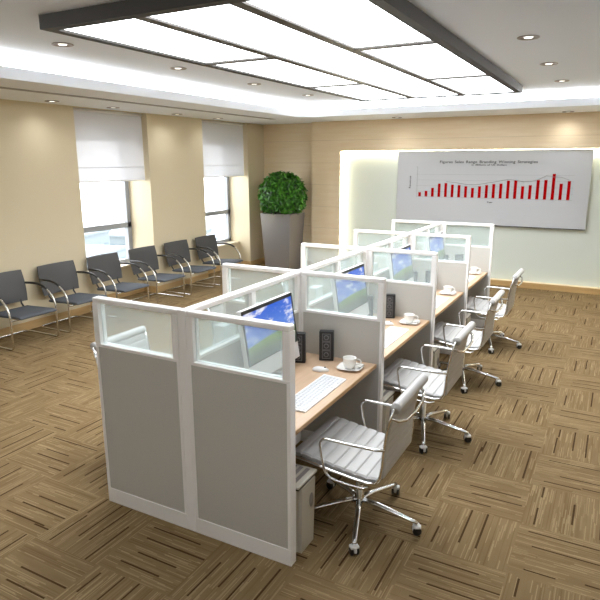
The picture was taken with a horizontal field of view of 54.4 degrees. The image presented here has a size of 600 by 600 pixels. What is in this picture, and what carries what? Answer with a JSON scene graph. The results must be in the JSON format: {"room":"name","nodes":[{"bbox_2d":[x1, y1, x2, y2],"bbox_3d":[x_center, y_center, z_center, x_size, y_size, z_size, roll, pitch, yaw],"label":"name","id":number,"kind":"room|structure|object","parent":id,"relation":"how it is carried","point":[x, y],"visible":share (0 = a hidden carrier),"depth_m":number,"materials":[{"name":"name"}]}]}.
{"room":"open-plan office","nodes":[
{"label":"open-plan office","id":0,"kind":"room"},
{"bbox_2d":[0,99,264,328],"bbox_3d":[-4.287,-0.948,6.598,0.600,3.090,14.050,7,15,27],"label":"wall","id":1,"kind":"structure","parent":0,"point":[41,217],"depth_m":8.23,"materials":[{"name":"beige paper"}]},
{"bbox_2d":[84,181,132,269],"bbox_3d":[-3.179,-1.504,9.038,0.080,2.025,1.415,7,15,27],"label":"window","id":2,"kind":"structure","parent":1,"relation":"in","point":[126,224],"depth_m":9.58,"materials":[{"name":"grey metal"}]},
{"bbox_2d":[73,107,144,182],"bbox_3d":[-2.824,-2.276,8.657,0.044,1.022,1.403,7,15,27],"label":"window blind","id":3,"kind":"object","parent":1,"relation":"attached to","point":[109,144],"visible":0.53,"depth_m":8.63,"materials":[{"name":"white fabric"}]},
{"bbox_2d":[87,264,130,274],"bbox_3d":[-3.083,-0.494,9.228,0.290,0.030,1.413,7,15,27],"label":"trim","id":4,"kind":"structure","parent":1,"relation":"attached to","point":[122,265],"depth_m":9.43,"materials":[{"name":"beige stone"}]},
{"bbox_2d":[0,257,264,336],"bbox_3d":[-4.168,0.534,6.806,0.293,0.110,13.910,7,15,27],"label":"baseboard","id":5,"kind":"structure","parent":1,"relation":"attached to","point":[39,322],"depth_m":8.88,"materials":[{"name":"brown wood"}]},
{"bbox_2d":[205,177,230,241],"bbox_3d":[-1.835,-2.087,11.467,0.080,2.025,1.458,7,15,27],"label":"window","id":6,"kind":"structure","parent":1,"relation":"in","point":[226,211],"depth_m":12.06,"materials":[{"name":"grey"}]},
{"bbox_2d":[202,120,243,177],"bbox_3d":[-1.480,-2.858,11.086,0.044,1.022,1.446,7,15,27],"label":"window blind","id":7,"kind":"object","parent":1,"relation":"attached to","point":[223,156],"visible":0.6,"depth_m":11.10,"materials":[{"name":"white fabric"}]},
{"bbox_2d":[217,241,238,246],"bbox_3d":[-1.740,-1.076,11.657,0.290,0.030,1.456,7,15,27],"label":"trim","id":8,"kind":"structure","parent":1,"relation":"attached to","point":[230,242],"depth_m":12.03,"materials":[{"name":"beige stone"}]},
{"bbox_2d":[0,262,599,599],"bbox_3d":[-0.189,1.126,4.770,10.050,0.120,14.150,7,15,27],"label":"floor","id":9,"kind":"structure","parent":0,"point":[512,511],"depth_m":3.82,"materials":[{"name":"carpet"}]},
{"bbox_2d":[0,270,58,350],"bbox_3d":[-3.397,0.105,7.071,0.708,0.816,0.668,7,15,27],"label":"chair","id":10,"kind":"object","parent":9,"relation":"on","point":[12,283],"visible":1,"depth_m":7.21,"materials":[{"name":"grey fabric"}]},
{"bbox_2d":[37,260,108,332],"bbox_3d":[-3.011,-0.063,7.771,0.708,0.816,0.668,7,15,27],"label":"chair","id":11,"kind":"object","parent":9,"relation":"on","point":[57,277],"visible":0.94,"depth_m":7.81,"materials":[{"name":"grey fabric"}]},
{"bbox_2d":[86,252,149,317],"bbox_3d":[-2.624,-0.231,8.470,0.708,0.816,0.668,7,15,27],"label":"chair","id":12,"kind":"object","parent":9,"relation":"on","point":[107,267],"visible":0.88,"depth_m":8.49,"materials":[{"name":"grey fabric"}]},
{"bbox_2d":[90,325,150,471],"bbox_3d":[-1.104,0.716,4.287,0.724,0.905,0.753,7,15,27],"label":"office chair","id":13,"kind":"object","parent":9,"relation":"on","point":[137,337],"visible":0.05,"depth_m":4.38,"materials":[{"name":"silver metal"}]},
{"bbox_2d":[92,296,188,528],"bbox_3d":[-0.942,0.671,3.504,0.647,1.355,0.056,7,15,27],"label":"screen","id":14,"kind":"object","parent":9,"relation":"on","point":[141,397],"visible":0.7,"depth_m":3.49,"materials":[{"name":"grey fabric"}]},
{"bbox_2d":[128,245,185,303],"bbox_3d":[-2.237,-0.399,9.169,0.708,0.816,0.668,7,15,27],"label":"chair","id":15,"kind":"object","parent":9,"relation":"on","point":[145,257],"visible":0.93,"depth_m":9.22,"materials":[{"name":"grey fabric"}]},
{"bbox_2d":[177,308,195,531],"bbox_3d":[-0.631,0.709,3.341,0.056,1.355,0.056,7,15,27],"label":"post","id":16,"kind":"object","parent":9,"relation":"on","point":[181,313],"visible":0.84,"depth_m":3.30,"materials":[{"name":"white metal"}]},
{"bbox_2d":[164,239,216,294],"bbox_3d":[-1.850,-0.566,9.868,0.708,0.816,0.668,7,15,27],"label":"chair","id":17,"kind":"object","parent":9,"relation":"on","point":[179,249],"visible":0.99,"depth_m":9.90,"materials":[{"name":"grey fabric"}]},
{"bbox_2d":[195,234,242,285],"bbox_3d":[-1.463,-0.734,10.568,0.708,0.816,0.668,7,15,27],"label":"chair","id":18,"kind":"object","parent":9,"relation":"on","point":[208,243],"visible":0.91,"depth_m":10.60,"materials":[{"name":"grey fabric"}]},
{"bbox_2d":[207,296,241,344],"bbox_3d":[-0.480,0.446,5.414,0.724,0.905,0.753,7,15,27],"label":"office chair","id":19,"kind":"object","parent":9,"relation":"on","point":[218,308],"visible":0.02,"depth_m":5.26,"materials":[{"name":"silver metal"}]},
{"bbox_2d":[185,309,295,565],"bbox_3d":[-0.321,0.747,3.179,0.647,1.355,0.056,7,15,27],"label":"screen","id":20,"kind":"object","parent":9,"relation":"on","point":[243,438],"visible":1,"depth_m":3.16,"materials":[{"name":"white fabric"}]},
{"bbox_2d":[185,271,300,443],"bbox_3d":[-0.319,0.574,3.905,0.056,1.355,1.258,7,15,27],"label":"screen","id":21,"kind":"object","parent":9,"relation":"on","point":[228,351],"visible":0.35,"depth_m":3.65,"materials":[{"name":"white"}]},
{"bbox_2d":[274,352,376,435],"bbox_3d":[-0.023,0.676,3.766,0.612,0.260,1.256,7,15,27],"label":"desk","id":22,"kind":"object","parent":21,"relation":"attached to","point":[304,374],"visible":0.27,"depth_m":3.88,"materials":[{"name":"brown wood"}]},
{"bbox_2d":[236,292,299,375],"bbox_3d":[-0.167,0.267,3.798,0.180,0.522,0.626,7,15,27],"label":"desktop monitor","id":23,"kind":"object","parent":22,"relation":"on","point":[261,348],"visible":0.62,"depth_m":3.73,"materials":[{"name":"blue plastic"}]},
{"bbox_2d":[295,332,305,362],"bbox_3d":[-0.012,0.336,4.154,0.104,0.220,0.054,2,14,8],"label":"speaker","id":24,"kind":"object","parent":22,"relation":"on","point":[301,336],"visible":0.44,"depth_m":4.13},
{"bbox_2d":[295,353,301,360],"bbox_3d":[-0.015,0.403,4.146,0.054,0.055,0.003,2,14,8],"label":"grille","id":25,"kind":"object","parent":24,"relation":"attached to","point":[299,358],"depth_m":4.14,"materials":[{"name":"grey"}]},
{"bbox_2d":[297,336,301,343],"bbox_3d":[-0.016,0.279,4.116,0.058,0.056,0.024,7,15,27],"label":"grille","id":26,"kind":"object","parent":24,"relation":"attached to","point":[299,337],"depth_m":4.11,"materials":[{"name":"grey"}]},
{"bbox_2d":[295,374,345,412],"bbox_3d":[0.095,0.568,3.615,0.162,0.018,0.580,7,15,27],"label":"keyboard","id":27,"kind":"object","parent":22,"relation":"on","point":[308,397],"visible":0.88,"depth_m":3.60,"materials":[{"name":"white plastic"}]},
{"bbox_2d":[312,366,328,371],"bbox_3d":[0.142,0.470,3.997,0.116,0.032,0.062,2,14,11],"label":"computer mouse","id":28,"kind":"object","parent":22,"relation":"on","point":[316,368],"visible":1,"depth_m":3.98,"materials":[{"name":"white plastic"}]},
{"bbox_2d":[319,329,333,360],"bbox_3d":[0.192,0.326,4.198,0.104,0.220,0.054,2,14,8],"label":"speaker","id":29,"kind":"object","parent":22,"relation":"on","point":[326,337],"visible":1,"depth_m":4.17},
{"bbox_2d":[322,350,329,358],"bbox_3d":[0.188,0.392,4.189,0.060,0.061,0.004,2,14,8],"label":"grille","id":30,"kind":"object","parent":29,"relation":"attached to","point":[325,353],"depth_m":4.19,"materials":[{"name":"grey"}]},
{"bbox_2d":[322,342,330,349],"bbox_3d":[0.188,0.329,4.173,0.060,0.061,0.004,2,14,8],"label":"grille","id":31,"kind":"object","parent":29,"relation":"attached to","point":[325,345],"depth_m":4.17,"materials":[{"name":"grey"}]},
{"bbox_2d":[322,334,330,341],"bbox_3d":[0.188,0.268,4.159,0.060,0.056,0.004,2,14,8],"label":"grille","id":32,"kind":"object","parent":29,"relation":"attached to","point":[325,337],"depth_m":4.16,"materials":[{"name":"grey"}]},
{"bbox_2d":[337,362,363,370],"bbox_3d":[0.349,0.466,4.045,0.174,0.016,0.174,5,14,21],"label":"saucer","id":33,"kind":"object","parent":22,"relation":"on","point":[341,365],"visible":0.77,"depth_m":4.04,"materials":[{"name":"white ceramic"}]},
{"bbox_2d":[343,355,361,368],"bbox_3d":[0.352,0.431,4.042,0.120,0.073,0.096,-9,16,-32],"label":"coffee cup","id":34,"kind":"object","parent":33,"relation":"on","point":[349,361],"visible":1,"depth_m":4.01,"materials":[{"name":"white ceramic"}]},
{"bbox_3d":[-0.615,0.604,4.076,0.612,0.260,1.256,7,15,27],"label":"desk","id":35,"kind":"object","parent":21,"relation":"attached to","visible":0},
{"bbox_2d":[214,322,235,343],"bbox_3d":[-0.495,0.330,3.884,0.083,0.360,0.130,7,15,27],"label":"file box","id":36,"kind":"object","parent":35,"relation":"on","point":[223,330],"visible":0.43,"depth_m":3.81,"materials":[{"name":"white plastic"}]},
{"bbox_2d":[222,263,295,333],"bbox_3d":[-0.318,0.401,4.631,0.647,1.355,0.056,7,15,27],"label":"screen","id":37,"kind":"object","parent":9,"relation":"on","point":[230,307],"visible":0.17,"depth_m":4.60,"materials":[{"name":"white plastic"}]},
{"bbox_2d":[257,171,307,269],"bbox_3d":[-0.349,-1.574,11.609,1.029,1.962,1.015,7,15,27],"label":"boxwood","id":38,"kind":"object","parent":9,"relation":"on","point":[282,230],"visible":1,"depth_m":11.37,"materials":[{"name":"green plant"}]},
{"bbox_2d":[260,211,304,269],"bbox_3d":[-0.342,-1.176,11.711,0.670,1.140,0.600,7,15,27],"label":"planter","id":39,"kind":"object","parent":9,"relation":"on","point":[282,233],"depth_m":11.49,"materials":[{"name":"grey ceramic"}]},
{"bbox_2d":[280,280,288,292],"bbox_3d":[0.143,0.175,6.541,0.724,0.905,0.753,7,15,27],"label":"office chair","id":40,"kind":"object","parent":9,"relation":"on","point":[285,286],"visible":0.03,"depth_m":6.36,"materials":[{"name":"silver metal"}]},
{"bbox_2d":[294,269,303,331],"bbox_3d":[-0.007,0.439,4.469,0.056,1.355,0.056,7,15,27],"label":"post","id":41,"kind":"object","parent":9,"relation":"on","point":[297,269],"visible":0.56,"depth_m":4.32,"materials":[{"name":"white metal"}]},
{"bbox_2d":[296,464,316,552],"bbox_3d":[-0.063,1.181,3.338,0.264,0.436,0.230,7,15,27],"label":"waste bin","id":42,"kind":"object","parent":9,"relation":"on","point":[305,478],"visible":0.41,"depth_m":3.26,"materials":[{"name":"beige plastic"}]},
{"bbox_2d":[301,243,362,294],"bbox_3d":[0.306,0.131,5.759,0.647,1.355,0.056,7,15,27],"label":"screen","id":43,"kind":"object","parent":9,"relation":"on","point":[325,282],"visible":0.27,"depth_m":5.70,"materials":[{"name":"white plastic"}]},
{"bbox_2d":[298,248,366,310],"bbox_3d":[0.304,0.304,5.032,0.056,1.355,1.258,7,15,27],"label":"screen","id":44,"kind":"object","parent":9,"relation":"on","point":[324,302],"visible":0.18,"depth_m":4.80,"materials":[{"name":"white plastic"}]},
{"bbox_2d":[373,313,428,360],"bbox_3d":[0.601,0.406,4.893,0.612,0.260,1.256,7,15,27],"label":"desk","id":45,"kind":"object","parent":44,"relation":"attached to","point":[414,329],"visible":0.15,"depth_m":4.97,"materials":[{"name":"brown wood"}]},
{"bbox_2d":[330,263,368,315],"bbox_3d":[0.456,-0.004,4.926,0.180,0.522,0.626,7,15,27],"label":"desktop monitor","id":46,"kind":"object","parent":45,"relation":"on","point":[349,296],"visible":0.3,"depth_m":4.90,"materials":[{"name":"black plastic"}]},
{"bbox_2d":[367,295,373,315],"bbox_3d":[0.612,0.066,5.281,0.104,0.220,0.054,2,14,8],"label":"speaker","id":47,"kind":"object","parent":45,"relation":"on","point":[370,297],"visible":0.46,"depth_m":5.25},
{"bbox_2d":[386,294,395,317],"bbox_3d":[0.815,0.055,5.325,0.104,0.220,0.054,2,14,8],"label":"speaker","id":48,"kind":"object","parent":45,"relation":"on","point":[390,298],"visible":0.91,"depth_m":5.30},
{"bbox_2d":[386,310,392,316],"bbox_3d":[0.812,0.122,5.316,0.060,0.061,0.004,2,14,8],"label":"grille","id":49,"kind":"object","parent":48,"relation":"attached to","point":[389,313],"depth_m":5.31,"materials":[{"name":"grey plastic"}]},
{"bbox_2d":[386,303,392,309],"bbox_3d":[0.812,0.059,5.301,0.060,0.061,0.004,2,14,8],"label":"grille","id":50,"kind":"object","parent":48,"relation":"attached to","point":[389,306],"depth_m":5.30,"materials":[{"name":"grey plastic"}]},
{"bbox_2d":[386,297,392,302],"bbox_3d":[0.811,-0.002,5.286,0.060,0.056,0.004,2,14,8],"label":"grille","id":51,"kind":"object","parent":48,"relation":"attached to","point":[388,299],"depth_m":5.29,"materials":[{"name":"grey"}]},
{"bbox_2d":[385,326,408,348],"bbox_3d":[0.719,0.298,4.742,0.162,0.018,0.580,7,15,27],"label":"keyboard","id":52,"kind":"object","parent":45,"relation":"on","point":[392,333],"visible":0.58,"depth_m":4.80,"materials":[{"name":"white plastic"}]},
{"bbox_2d":[399,318,419,324],"bbox_3d":[0.973,0.195,5.173,0.174,0.016,0.174,5,14,21],"label":"saucer","id":53,"kind":"object","parent":45,"relation":"on","point":[401,320],"visible":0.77,"depth_m":5.17,"materials":[{"name":"white ceramic"}]},
{"bbox_2d":[404,313,418,322],"bbox_3d":[0.976,0.161,5.169,0.120,0.073,0.096,-9,16,-32],"label":"coffee cup","id":54,"kind":"object","parent":53,"relation":"on","point":[408,317],"visible":1,"depth_m":5.14,"materials":[{"name":"white ceramic"}]},
{"bbox_3d":[0.009,0.333,5.203,0.612,0.260,1.256,7,15,27],"label":"desk","id":55,"kind":"object","parent":44,"relation":"attached to","visible":0},
{"bbox_2d":[309,285,322,300],"bbox_3d":[0.129,0.060,5.011,0.083,0.360,0.130,7,15,27],"label":"file box","id":56,"kind":"object","parent":55,"relation":"on","point":[315,291],"visible":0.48,"depth_m":4.93,"materials":[{"name":"white plastic"}]},
{"bbox_2d":[301,270,386,440],"bbox_3d":[0.303,0.477,4.306,0.647,1.355,0.056,7,15,27],"label":"screen","id":57,"kind":"object","parent":9,"relation":"on","point":[362,337],"visible":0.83,"depth_m":4.22,"materials":[{"name":"grey fabric"}]},
{"bbox_2d":[340,257,351,270],"bbox_3d":[0.767,-0.095,7.669,0.724,0.905,0.753,7,15,27],"label":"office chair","id":58,"kind":"object","parent":9,"relation":"on","point":[346,263],"visible":0.02,"depth_m":7.75,"materials":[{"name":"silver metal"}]},
{"bbox_2d":[296,373,427,555],"bbox_3d":[0.394,0.903,3.486,0.724,0.905,0.753,7,15,27],"label":"office chair","id":59,"kind":"object","parent":9,"relation":"on","point":[350,450],"visible":0.91,"depth_m":3.41,"materials":[{"name":"grey leather"}]},
{"bbox_2d":[353,229,406,269],"bbox_3d":[0.930,-0.140,6.886,0.647,1.355,0.056,7,15,27],"label":"screen","id":60,"kind":"object","parent":9,"relation":"on","point":[380,259],"visible":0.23,"depth_m":6.79,"materials":[{"name":"white plastic"}]},
{"bbox_2d":[366,233,410,278],"bbox_3d":[0.928,0.033,6.160,0.056,1.355,1.258,7,15,27],"label":"screen","id":61,"kind":"object","parent":9,"relation":"on","point":[384,272],"visible":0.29,"depth_m":5.98,"materials":[{"name":"white plastic"}]},
{"bbox_2d":[435,289,463,317],"bbox_3d":[1.224,0.135,6.020,0.612,0.260,1.256,7,15,27],"label":"desk","id":62,"kind":"object","parent":61,"relation":"attached to","point":[452,298],"visible":0.18,"depth_m":6.01,"materials":[{"name":"brown wood"}]},
{"bbox_2d":[387,245,413,281],"bbox_3d":[1.080,-0.274,6.053,0.180,0.522,0.626,7,15,27],"label":"desktop monitor","id":63,"kind":"object","parent":62,"relation":"on","point":[400,265],"visible":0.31,"depth_m":6.01,"materials":[{"name":"blue glass"}]},
{"bbox_2d":[413,271,417,281],"bbox_3d":[1.235,-0.204,6.409,0.104,0.220,0.054,2,14,8],"label":"speaker","id":64,"kind":"object","parent":62,"relation":"on","point":[415,273],"visible":0.27,"depth_m":6.37},
{"bbox_2d":[425,270,430,282],"bbox_3d":[1.439,-0.215,6.452,0.104,0.220,0.054,2,14,8],"label":"speaker","id":65,"kind":"object","parent":62,"relation":"on","point":[428,272],"visible":0.33,"depth_m":6.42},
{"bbox_2d":[436,296,448,307],"bbox_3d":[1.342,0.027,5.870,0.162,0.018,0.580,7,15,27],"label":"keyboard","id":66,"kind":"object","parent":62,"relation":"on","point":[439,300],"visible":0.3,"depth_m":5.95,"materials":[{"name":"white plastic"}]},
{"bbox_2d":[439,290,455,294],"bbox_3d":[1.596,-0.075,6.300,0.174,0.016,0.174,5,14,21],"label":"saucer","id":67,"kind":"object","parent":62,"relation":"on","point":[442,291],"visible":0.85,"depth_m":6.30,"materials":[{"name":"white ceramic"}]},
{"bbox_2d":[443,286,454,293],"bbox_3d":[1.599,-0.110,6.296,0.120,0.073,0.096,-9,16,-32],"label":"coffee cup","id":68,"kind":"object","parent":67,"relation":"on","point":[447,289],"visible":1,"depth_m":6.27,"materials":[{"name":"white ceramic"}]},
{"bbox_3d":[0.632,0.063,6.331,0.612,0.260,1.256,7,15,27],"label":"desk","id":69,"kind":"object","parent":61,"relation":"attached to","visible":0},
{"bbox_2d":[374,262,377,271],"bbox_3d":[0.752,-0.211,6.139,0.083,0.360,0.130,7,15,27],"label":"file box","id":70,"kind":"object","parent":69,"relation":"on","point":[375,263],"visible":0.06,"depth_m":6.10,"materials":[{"name":"white plastic"}]},
{"bbox_2d":[382,389,394,432],"bbox_3d":[0.560,0.910,4.465,0.264,0.436,0.230,7,15,27],"label":"waste bin","id":71,"kind":"object","parent":9,"relation":"on","point":[387,394],"visible":0.2,"depth_m":4.36,"materials":[{"name":"beige plastic"}]},
{"bbox_2d":[367,247,437,391],"bbox_3d":[0.927,0.206,5.434,0.647,1.355,0.056,7,15,27],"label":"screen","id":72,"kind":"object","parent":9,"relation":"on","point":[417,298],"visible":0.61,"depth_m":5.33,"materials":[{"name":"grey fabric"}]},
{"bbox_2d":[391,219,437,250],"bbox_3d":[1.553,-0.410,8.014,0.647,1.355,0.056,7,15,27],"label":"screen","id":73,"kind":"object","parent":9,"relation":"on","point":[397,244],"visible":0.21,"depth_m":7.90,"materials":[{"name":"white plastic"}]},
{"bbox_2d":[411,222,442,258],"bbox_3d":[1.552,-0.237,7.287,0.056,1.355,1.258,7,15,27],"label":"screen","id":74,"kind":"object","parent":9,"relation":"on","point":[438,225],"visible":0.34,"depth_m":7.16,"materials":[{"name":"white plastic"}]},
{"bbox_2d":[468,272,486,289],"bbox_3d":[1.848,-0.135,7.148,0.612,0.260,1.256,7,15,27],"label":"desk","id":75,"kind":"object","parent":74,"relation":"attached to","point":[478,277],"visible":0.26,"depth_m":7.12,"materials":[{"name":"brown wood"}]},
{"bbox_2d":[426,232,444,259],"bbox_3d":[1.704,-0.544,7.181,0.180,0.522,0.626,7,15,27],"label":"desktop monitor","id":76,"kind":"object","parent":75,"relation":"on","point":[434,244],"visible":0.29,"depth_m":7.17,"materials":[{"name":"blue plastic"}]},
{"bbox_2d":[455,254,463,260],"bbox_3d":[2.063,-0.486,7.580,0.104,0.220,0.054,2,14,8],"label":"speaker","id":77,"kind":"object","parent":75,"relation":"on","point":[458,257],"visible":0.38,"depth_m":7.54},
{"bbox_3d":[2.220,-0.346,7.427,0.174,0.016,0.174,5,14,21],"label":"saucer","id":78,"kind":"object","parent":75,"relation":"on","visible":0},
{"bbox_2d":[470,267,480,272],"bbox_3d":[2.223,-0.380,7.424,0.120,0.073,0.096,-9,16,-32],"label":"coffee cup","id":79,"kind":"object","parent":78,"relation":"on","point":[473,269],"visible":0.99,"depth_m":7.39,"materials":[{"name":"white ceramic"}]},
{"bbox_2d":[383,321,475,453],"bbox_3d":[1.018,0.632,4.614,0.724,0.905,0.753,7,15,27],"label":"office chair","id":80,"kind":"object","parent":9,"relation":"on","point":[401,373],"visible":0.8,"depth_m":4.54,"materials":[{"name":"white leather"}]},
{"bbox_2d":[432,343,440,368],"bbox_3d":[1.184,0.640,5.593,0.264,0.436,0.230,7,15,27],"label":"waste bin","id":81,"kind":"object","parent":9,"relation":"on","point":[436,351],"visible":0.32,"depth_m":5.49,"materials":[{"name":"beige plastic"}]},
{"bbox_2d":[411,232,470,354],"bbox_3d":[1.550,-0.064,6.561,0.647,1.355,0.056,7,15,27],"label":"screen","id":82,"kind":"object","parent":9,"relation":"on","point":[455,274],"visible":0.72,"depth_m":6.45,"materials":[{"name":"grey fabric"}]},
{"bbox_2d":[442,222,493,326],"bbox_3d":[2.174,-0.334,7.688,0.647,1.355,0.056,7,15,27],"label":"screen","id":83,"kind":"object","parent":9,"relation":"on","point":[480,256],"visible":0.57,"depth_m":7.58,"materials":[{"name":"grey fabric"}]},
{"bbox_2d":[466,313,470,324],"bbox_3d":[1.808,0.370,6.720,0.264,0.436,0.230,7,15,27],"label":"waste bin","id":84,"kind":"object","parent":9,"relation":"on","point":[468,315],"visible":0.16,"depth_m":6.61,"materials":[{"name":"beige plastic"}]},
{"bbox_2d":[434,290,504,393],"bbox_3d":[1.642,0.362,5.741,0.724,0.905,0.753,7,15,27],"label":"office chair","id":85,"kind":"object","parent":9,"relation":"on","point":[445,333],"visible":0.76,"depth_m":5.65,"materials":[{"name":"white leather"}]},
{"bbox_2d":[467,268,523,353],"bbox_3d":[2.265,0.091,6.868,0.724,0.905,0.753,7,15,27],"label":"office chair","id":86,"kind":"object","parent":9,"relation":"on","point":[473,303],"visible":0.62,"depth_m":6.76,"materials":[{"name":"white leather"}]},
{"bbox_2d":[0,0,599,103],"bbox_3d":[-0.198,-1.987,4.028,10.050,0.100,14.150,7,15,27],"label":"ceiling","id":87,"kind":"structure","parent":0,"point":[568,30],"depth_m":5.03,"materials":[{"name":"white paint"}]},
{"bbox_2d":[51,42,73,46],"bbox_3d":[-1.972,-2.120,4.848,0.176,0.010,0.176,7,15,27],"label":"recessed light","id":88,"kind":"object","parent":87,"relation":"in","point":[58,44],"visible":1,"depth_m":4.84,"materials":[{"name":"grey metal"}]},
{"bbox_2d":[170,67,186,69],"bbox_3d":[-1.276,-2.422,6.106,0.176,0.010,0.176,7,15,27],"label":"recessed light","id":89,"kind":"object","parent":87,"relation":"in","point":[172,68],"visible":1,"depth_m":6.09,"materials":[{"name":"white metal"}]},
{"bbox_2d":[38,0,522,101],"bbox_3d":[0.592,-2.307,5.774,2.270,0.089,5.620,7,15,27],"label":"ceiling light","id":90,"kind":"object","parent":87,"relation":"attached to","point":[359,50],"visible":1,"depth_m":4.41,"materials":[{"name":"luminous white acrylic diffuser"},{"name":"dark grey metal"}]},
{"bbox_2d":[64,19,264,62],"bbox_3d":[-0.946,-1.969,4.467,0.685,0.014,1.630,7,15,27],"label":"diffuser","id":91,"kind":"object","parent":90,"relation":"attached to","point":[139,34],"depth_m":4.38,"materials":[{"name":"white plastic"}]},
{"bbox_2d":[218,59,354,86],"bbox_3d":[-0.059,-2.354,6.070,0.685,0.014,1.946,7,15,27],"label":"diffuser","id":92,"kind":"object","parent":90,"relation":"attached to","point":[277,70],"depth_m":6.00,"materials":[{"name":"white plastic"}]},
{"bbox_2d":[151,4,456,96],"bbox_3d":[0.615,-2.283,5.767,0.628,0.014,5.464,7,15,27],"label":"diffuser","id":93,"kind":"object","parent":90,"relation":"attached to","point":[232,24],"depth_m":4.55,"materials":[{"name":"white plastic"}]},
{"bbox_2d":[247,0,429,47],"bbox_3d":[0.336,-1.813,3.796,0.633,0.014,1.630,7,15,27],"label":"diffuser","id":94,"kind":"object","parent":90,"relation":"attached to","point":[346,23],"depth_m":3.76,"materials":[{"name":"white plastic"}]},
{"bbox_2d":[317,85,405,99],"bbox_3d":[0.849,-2.747,7.712,0.685,0.014,1.720,7,15,27],"label":"diffuser","id":95,"kind":"object","parent":90,"relation":"attached to","point":[357,92],"depth_m":7.70,"materials":[{"name":"white plastic"}]},
{"bbox_2d":[365,44,483,77],"bbox_3d":[1.222,-2.197,5.399,0.633,0.014,1.946,7,15,27],"label":"diffuser","id":96,"kind":"object","parent":90,"relation":"attached to","point":[424,60],"depth_m":5.26,"materials":[{"name":"white plastic"}]},
{"bbox_2d":[434,77,512,93],"bbox_3d":[2.131,-2.591,7.040,0.633,0.014,1.720,7,15,27],"label":"diffuser","id":97,"kind":"object","parent":90,"relation":"attached to","point":[471,85],"depth_m":7.01,"materials":[{"name":"white plastic"}]},
{"bbox_2d":[0,54,599,110],"bbox_3d":[0.057,-1.802,3.896,6.290,0.191,11.340,7,15,27],"label":"light","id":98,"kind":"object","parent":87,"relation":"attached to","point":[5,60],"visible":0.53,"depth_m":8.22,"materials":[{"name":"white"}]},
{"bbox_2d":[517,35,539,39],"bbox_3d":[1.809,-2.076,4.619,0.176,0.010,0.176,7,15,27],"label":"recessed light","id":99,"kind":"object","parent":87,"relation":"in","point":[525,37],"visible":1,"depth_m":4.60,"materials":[{"name":"white metal"}]},
{"bbox_2d":[540,62,557,65],"bbox_3d":[2.510,-2.380,5.886,0.176,0.010,0.176,7,15,27],"label":"recessed light","id":100,"kind":"object","parent":87,"relation":"in","point":[546,63],"visible":1,"depth_m":5.88,"materials":[{"name":"white metal"}]},
{"bbox_2d":[0,65,599,124],"bbox_3d":[0.040,-1.744,3.943,9.298,0.105,13.928,7,15,27],"label":"ceiling","id":101,"kind":"structure","parent":0,"point":[10,77],"depth_m":8.20,"materials":[{"name":"white paint"}]},
{"bbox_2d":[0,87,272,119],"bbox_3d":[-2.847,-2.209,6.170,0.100,0.006,10.000,7,15,27],"label":"ceiling vent","id":102,"kind":"object","parent":101,"relation":"in","point":[0,87],"visible":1,"depth_m":7.24,"materials":[{"name":"grey metal"}]},
{"bbox_2d":[263,111,599,288],"bbox_3d":[3.318,-1.823,10.180,9.300,3.090,0.350,7,15,27],"label":"wall","id":103,"kind":"structure","parent":0,"point":[313,151],"depth_m":10.76,"materials":[{"name":"brown wood"}]},
{"bbox_2d":[343,151,397,151],"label":"strip light","id":104,"kind":"object","parent":103,"relation":"attached to","point":[343,151],"depth_m":10.93,"materials":[{"name":"white plastic"}]},
{"bbox_2d":[307,261,599,294],"bbox_3d":[3.299,-0.354,10.464,9.280,0.100,0.243,7,15,27],"label":"baseboard","id":105,"kind":"structure","parent":103,"relation":"attached to","point":[593,291],"depth_m":9.89,"materials":[{"name":"brown wood"}]},
{"bbox_2d":[342,148,599,286],"bbox_3d":[3.258,-1.495,10.250,5.500,2.220,0.040,7,15,27],"label":"wall","id":106,"kind":"structure","parent":103,"relation":"attached to","point":[556,256],"depth_m":10.25,"materials":[{"name":"white paint"}]},
{"bbox_2d":[340,153,343,254],"bbox_3d":[0.823,-1.774,11.472,0.020,2.170,0.050,7,15,27],"label":"strip light","id":107,"kind":"object","parent":106,"relation":"attached to","point":[342,163],"visible":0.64,"depth_m":11.42,"materials":[{"name":"white plastic"}]},
{"bbox_2d":[396,149,593,230],"bbox_3d":[3.213,-1.924,10.059,3.205,1.281,0.043,7,15,27],"label":"chart","id":108,"kind":"object","parent":103,"relation":"attached to","point":[539,188],"visible":1,"depth_m":9.96,"materials":[{"name":"grey paper"}]},
{"label":"outside","id":109,"kind":"structure","parent":0,"visible":0},
{"bbox_2d":[206,219,224,231],"bbox_3d":[-41.394,-0.487,107.313,152.000,0.300,260.000,7,15,27],"label":"ground","id":110,"kind":"structure","parent":109,"point":[217,225],"depth_m":228.63,"materials":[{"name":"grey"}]},
{"bbox_2d":[84,230,110,244],"bbox_3d":[-37.210,-4.863,96.942,8.400,13.000,9.400,2,14,11],"label":"building","id":111,"kind":"structure","parent":110,"relation":"on","point":[99,237],"depth_m":95.74,"materials":[{"name":"grey concrete"}]},
{"bbox_2d":[85,244,126,258],"bbox_3d":[-30.565,-0.602,80.275,9.400,12.400,12.400,2,14,11],"label":"building","id":112,"kind":"structure","parent":110,"relation":"on","point":[91,249],"depth_m":81.62,"materials":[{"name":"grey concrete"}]},
{"bbox_2d":[109,228,125,244],"bbox_3d":[-33.829,-8.977,119.775,12.400,10.400,14.400,2,14,11],"label":"building","id":113,"kind":"structure","parent":110,"relation":"on","point":[117,236],"depth_m":112.28,"materials":[{"name":"grey concrete"}]},
{"bbox_2d":[206,228,212,233],"bbox_3d":[-33.701,-14.914,153.312,16.400,6.400,18.400,2,14,11],"label":"building","id":114,"kind":"structure","parent":110,"relation":"on","point":[208,230],"depth_m":157.96,"materials":[{"name":"grey concrete"}]},
{"bbox_2d":[206,231,225,239],"bbox_3d":[-14.865,-9.618,125.478,10.400,8.900,12.400,2,14,11],"label":"building","id":115,"kind":"structure","parent":110,"relation":"on","point":[218,234],"depth_m":124.67,"materials":[{"name":"grey concrete"}]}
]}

